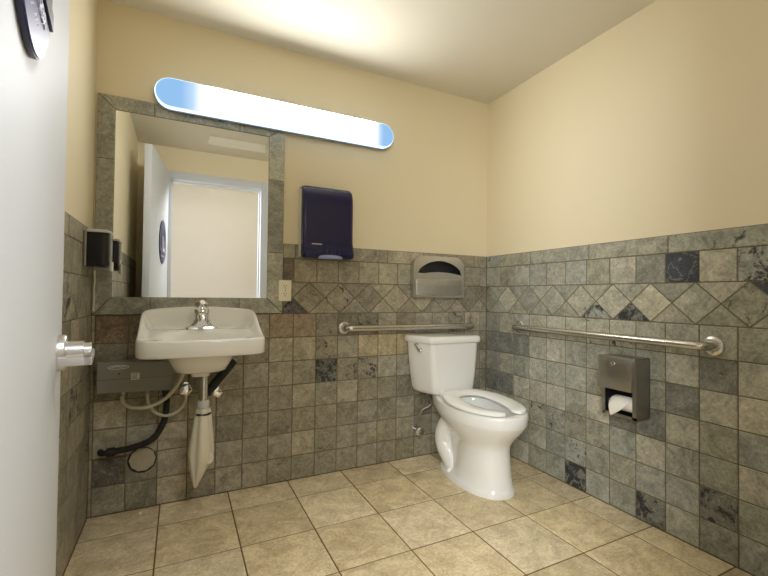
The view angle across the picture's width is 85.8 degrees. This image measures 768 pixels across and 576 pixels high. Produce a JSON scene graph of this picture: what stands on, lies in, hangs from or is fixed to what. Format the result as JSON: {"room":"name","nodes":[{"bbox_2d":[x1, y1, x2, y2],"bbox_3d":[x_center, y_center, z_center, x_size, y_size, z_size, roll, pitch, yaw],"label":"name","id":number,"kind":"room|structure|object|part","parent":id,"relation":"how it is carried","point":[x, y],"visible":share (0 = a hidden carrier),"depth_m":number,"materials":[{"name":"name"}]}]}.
{"room":"public restroom","nodes":[
{"label":"public restroom","id":0,"kind":"room"},
{"bbox_2d":[56,0,97,575],"bbox_3d":[-0.928,-0.167,0.918,0.121,2.440,2.214,1,-1,-26],"label":"wall","id":1,"kind":"structure","parent":0,"point":[82,62],"depth_m":1.65,"materials":[{"name":"beige paint"}]},
{"bbox_2d":[0,0,94,575],"bbox_3d":[-0.428,-0.049,0.509,0.107,2.176,0.795,1,-1,-34],"label":"door","id":2,"kind":"structure","parent":1,"relation":"in","point":[34,351],"depth_m":0.51,"materials":[{"name":"white paint"}]},
{"bbox_2d":[14,0,53,59],"bbox_3d":[-0.369,-0.442,0.438,0.011,0.380,0.300,1,-1,-34],"label":"restroom sign","id":3,"kind":"object","parent":2,"relation":"attached to","point":[35,18],"visible":1,"depth_m":0.45,"materials":[{"name":"blue plastic"}]},
{"bbox_3d":[-0.593,0.122,0.794,0.053,0.068,0.068,1,-1,-34],"label":"handle","id":4,"kind":"part","parent":2,"relation":"part of","materials":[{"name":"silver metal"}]},
{"bbox_3d":[-0.557,0.127,0.763,0.050,0.015,0.134,1,-1,-26],"label":"lever","id":5,"kind":"part","parent":2,"relation":"part of","materials":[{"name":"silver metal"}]},
{"bbox_2d":[92,270,95,310],"bbox_3d":[-1.352,0.012,1.925,0.015,0.188,0.012,0,-1,41],"label":"trim","id":6,"kind":"structure","parent":1,"relation":"attached to","point":[94,271],"depth_m":1.92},
{"bbox_2d":[82,228,113,270],"bbox_3d":[-1.246,-0.162,1.810,0.100,0.175,0.134,1,-1,-26],"label":"soap dispenser","id":7,"kind":"object","parent":1,"relation":"attached to","point":[97,243],"visible":1,"depth_m":1.75,"materials":[{"name":"black plastic"}]},
{"bbox_3d":[-1.284,-0.168,1.791,0.014,0.151,0.124,1,-1,-26],"label":"plate","id":8,"kind":"part","parent":7,"relation":"part of","materials":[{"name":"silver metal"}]},
{"bbox_3d":[-1.207,-0.095,1.829,0.012,0.042,0.046,1,-1,-26],"label":"push lever","id":9,"kind":"part","parent":7,"relation":"part of","materials":[{"name":"grey plastic"}]},
{"bbox_2d":[86,0,487,517],"bbox_3d":[-0.340,-0.132,2.504,2.580,2.440,0.121,1,-1,-26],"label":"wall","id":10,"kind":"structure","parent":0,"point":[319,399],"depth_m":2.42,"materials":[{"name":"beige paint"}]},
{"bbox_2d":[96,359,173,395],"bbox_3d":[-1.175,0.428,1.967,0.310,0.174,0.091,1,-1,-26],"label":"water heater","id":11,"kind":"object","parent":10,"relation":"attached to","point":[125,375],"visible":0.92,"depth_m":1.93,"materials":[{"name":"grey metal"}]},
{"bbox_2d":[97,392,169,456],"bbox_3d":[-1.192,0.644,1.974,0.300,0.288,0.066,1,-1,-26],"label":"conduit","id":12,"kind":"object","parent":11,"relation":"attached to","point":[109,452],"visible":0.98,"depth_m":1.97,"materials":[{"name":"black rubber"}]},
{"bbox_2d":[120,373,184,409],"bbox_3d":[-1.088,0.469,1.945,0.296,0.203,0.043,1,-1,-6],"label":"hose","id":13,"kind":"object","parent":11,"relation":"attached to","point":[122,398],"visible":0.88,"depth_m":1.93,"materials":[{"name":"beige plastic"}]},
{"bbox_2d":[146,394,186,416],"bbox_3d":[-1.060,0.570,2.014,0.181,0.118,0.021,1,-1,-23],"label":"hose","id":14,"kind":"object","parent":11,"relation":"attached to","point":[152,409],"visible":0.91,"depth_m":2.00,"materials":[{"name":"beige plastic"}]},
{"bbox_2d":[127,447,156,472],"bbox_3d":[-1.175,0.836,2.006,0.124,0.124,0.013,1,-1,-26],"label":"cover","id":15,"kind":"object","parent":10,"relation":"attached to","point":[141,460],"visible":0.97,"depth_m":2.00,"materials":[{"name":"beige"}]},
{"bbox_2d":[180,382,192,395],"bbox_3d":[-0.987,0.502,2.061,0.057,0.057,0.088,1,-1,-26],"label":"shutoff valve","id":16,"kind":"object","parent":10,"relation":"attached to","point":[185,387],"visible":1,"depth_m":2.02,"materials":[{"name":"silver metal"}]},
{"bbox_2d":[93,93,284,314],"bbox_3d":[-0.961,-0.390,2.133,0.878,1.045,0.015,1,-1,-26],"label":"wall mirror","id":17,"kind":"object","parent":10,"relation":"attached to","point":[192,206],"visible":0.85,"depth_m":2.10,"materials":[{"name":"clear glass"}]},
{"bbox_3d":[-0.967,-0.398,2.131,0.728,0.903,0.005,1,-1,-26],"label":"glass","id":18,"kind":"part","parent":17,"relation":"part of","materials":[{"name":"mirror"}]},
{"bbox_2d":[135,300,264,409],"bbox_3d":[-0.844,0.320,1.919,0.520,0.528,0.466,1,-1,-26],"label":"sink","id":19,"kind":"object","parent":10,"relation":"attached to","point":[200,340],"visible":1,"depth_m":1.91,"materials":[{"name":"white ceramic"}]},
{"bbox_2d":[135,307,264,376],"bbox_3d":[-0.843,0.251,1.920,0.520,0.317,0.466,1,-1,-26],"label":"basin","id":20,"kind":"object","parent":19,"relation":"in","point":[195,341],"depth_m":1.89,"materials":[{"name":"white ceramic"}]},
{"bbox_2d":[188,407,213,487],"bbox_3d":[-0.860,0.752,1.945,0.109,0.369,0.099,0,-1,9],"label":"wrap","id":21,"kind":"object","parent":19,"relation":"hanging from","point":[201,444],"visible":0.97,"depth_m":1.92,"materials":[{"name":"white plastic"}]},
{"bbox_2d":[184,300,217,328],"bbox_3d":[-0.876,0.131,1.992,0.154,0.149,0.168,1,-1,-26],"label":"faucet","id":22,"kind":"object","parent":19,"relation":"on","point":[201,320],"depth_m":2.01,"materials":[{"name":"silver metal"}]},
{"bbox_2d":[208,356,237,395],"bbox_3d":[-0.825,0.442,2.089,0.050,0.179,0.186,0,-1,34],"label":"insulated pipe","id":23,"kind":"object","parent":19,"relation":"attached to","point":[221,375],"visible":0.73,"depth_m":2.07,"materials":[{"name":"black rubber"}]},
{"bbox_2d":[211,386,222,397],"bbox_3d":[-0.862,0.529,2.123,0.057,0.057,0.088,1,-1,-26],"label":"shutoff valve","id":24,"kind":"object","parent":10,"relation":"attached to","point":[217,392],"visible":0.62,"depth_m":2.08,"materials":[{"name":"silver metal"}]},
{"bbox_2d":[154,78,392,149],"bbox_3d":[-0.538,-0.950,2.314,1.314,0.156,0.069,1,-1,-26],"label":"vanity light","id":25,"kind":"object","parent":10,"relation":"attached to","point":[173,95],"visible":1,"depth_m":2.23,"materials":[{"name":"white plastic"}]},
{"bbox_2d":[278,280,290,300],"bbox_3d":[-0.556,0.015,2.317,0.071,0.117,0.019,1,-1,-26],"label":"wall outlet","id":26,"kind":"object","parent":10,"relation":"attached to","point":[284,288],"visible":1,"depth_m":2.31,"materials":[{"name":"beige plastic"}]},
{"bbox_2d":[282,291,287,296],"bbox_3d":[-0.553,0.036,2.311,0.034,0.033,0.004,1,-1,-26],"label":"receptacle","id":27,"kind":"object","parent":26,"relation":"attached to","point":[284,293],"depth_m":2.31,"materials":[{"name":"beige plastic"}]},
{"bbox_2d":[282,284,287,289],"bbox_3d":[-0.552,-0.008,2.311,0.034,0.033,0.004,1,-1,-26],"label":"receptacle","id":28,"kind":"object","parent":26,"relation":"attached to","point":[284,286],"depth_m":2.31,"materials":[{"name":"beige plastic"}]},
{"bbox_2d":[298,185,353,259],"bbox_3d":[-0.327,-0.373,2.378,0.304,0.418,0.122,1,-1,-26],"label":"paper towel dispenser","id":29,"kind":"object","parent":10,"relation":"attached to","point":[325,214],"visible":1,"depth_m":2.34,"materials":[{"name":"blue plastic"}]},
{"bbox_2d":[339,320,473,333],"bbox_3d":[0.192,0.249,2.650,0.995,0.076,0.080,1,-1,-26],"label":"grab bar","id":30,"kind":"object","parent":10,"relation":"attached to","point":[344,327],"visible":1,"depth_m":2.57,"materials":[{"name":"silver metal"}]},
{"bbox_2d":[411,424,423,435],"bbox_3d":[0.216,0.913,2.655,0.057,0.057,0.078,1,-1,-26],"label":"supply valve","id":31,"kind":"object","parent":10,"relation":"attached to","point":[419,431],"visible":0.99,"depth_m":2.63,"materials":[{"name":"silver metal"}]},
{"bbox_3d":[0.230,0.912,2.627,0.057,0.055,0.015,1,-1,-26],"label":"handle","id":32,"kind":"part","parent":31,"relation":"part of","materials":[{"name":"silver metal"}]},
{"bbox_2d":[417,393,431,426],"bbox_3d":[0.260,0.770,2.638,0.097,0.246,0.038,1,-1,2],"label":"supply hose","id":33,"kind":"object","parent":31,"relation":"attached to","point":[428,396],"visible":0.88,"depth_m":2.64,"materials":[{"name":"silver metal"}]},
{"bbox_2d":[410,256,463,297],"bbox_3d":[0.359,-0.072,2.753,0.400,0.272,0.050,1,-1,-26],"label":"dispenser","id":34,"kind":"object","parent":10,"relation":"attached to","point":[430,276],"visible":1,"depth_m":2.73,"materials":[{"name":"silver metal"}]},
{"bbox_3d":[0.369,-0.003,2.731,0.356,0.110,0.003,1,-1,-26],"label":"raised panel","id":35,"kind":"part","parent":34,"relation":"part of","materials":[{"name":"silver metal"}]},
{"bbox_2d":[107,0,656,103],"bbox_3d":[0.253,-1.435,0.834,4.000,0.120,3.670,1,-1,-26],"label":"ceiling","id":36,"kind":"structure","parent":0,"point":[476,50],"depth_m":2.16,"materials":[{"name":"paint"}]},
{"bbox_2d":[62,452,753,575],"bbox_3d":[0.229,1.113,0.779,4.000,0.101,3.650,1,-1,-26],"label":"floor","id":37,"kind":"structure","parent":0,"point":[401,517],"depth_m":1.81,"materials":[{"name":"tile"}]},
{"bbox_2d":[405,332,527,499],"bbox_3d":[0.511,0.697,2.413,0.486,0.799,0.758,1,-1,-26],"label":"toilet","id":38,"kind":"object","parent":37,"relation":"on","point":[476,430],"visible":1,"depth_m":2.34,"materials":[{"name":"white ceramic"}]},
{"bbox_3d":[0.213,0.367,2.547,0.038,0.053,0.075,1,-1,-26],"label":"flush lever","id":39,"kind":"part","parent":38,"relation":"part of","materials":[{"name":"silver metal"}]},
{"bbox_3d":[0.399,0.498,2.650,0.454,0.322,0.218,1,-1,-26],"label":"tank","id":40,"kind":"part","parent":38,"relation":"part of","materials":[{"name":"white ceramic"}]},
{"bbox_3d":[0.401,0.321,2.651,0.486,0.042,0.241,1,-1,-26],"label":"tank lid","id":41,"kind":"part","parent":38,"relation":"part of","materials":[{"name":"white ceramic"}]},
{"bbox_3d":[0.518,0.877,2.392,0.390,0.437,0.718,1,-1,-26],"label":"bowl","id":42,"kind":"part","parent":38,"relation":"part of","materials":[{"name":"white ceramic"}]},
{"bbox_3d":[0.549,0.636,2.329,0.394,0.034,0.497,1,-1,-26],"label":"seat","id":43,"kind":"part","parent":38,"relation":"part of","materials":[{"name":"white plastic"}]},
{"bbox_2d":[486,0,767,575],"bbox_3d":[1.277,-0.123,2.005,0.121,2.440,2.214,1,-1,-26],"label":"wall","id":44,"kind":"structure","parent":0,"point":[627,176],"depth_m":1.94,"materials":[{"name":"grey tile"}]},
{"bbox_2d":[512,320,724,355],"bbox_3d":[1.079,0.243,2.166,0.080,0.080,1.163,1,-1,-26],"label":"grab bar","id":45,"kind":"object","parent":44,"relation":"attached to","point":[712,345],"visible":1,"depth_m":1.90,"materials":[{"name":"silver metal"}]},
{"bbox_2d":[598,354,649,421],"bbox_3d":[1.146,0.468,1.981,0.116,0.282,0.184,1,-1,-26],"label":"dispenser","id":46,"kind":"object","parent":44,"relation":"attached to","point":[619,374],"visible":0.93,"depth_m":1.92,"materials":[{"name":"silver metal"}]},
{"bbox_2d":[608,394,631,414],"bbox_3d":[1.139,0.559,1.954,0.092,0.095,0.116,1,-1,-26],"label":"toilet paper roll","id":47,"kind":"object","parent":46,"relation":"in","point":[617,403],"visible":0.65,"depth_m":1.95,"materials":[{"name":"paper"}]}
]}

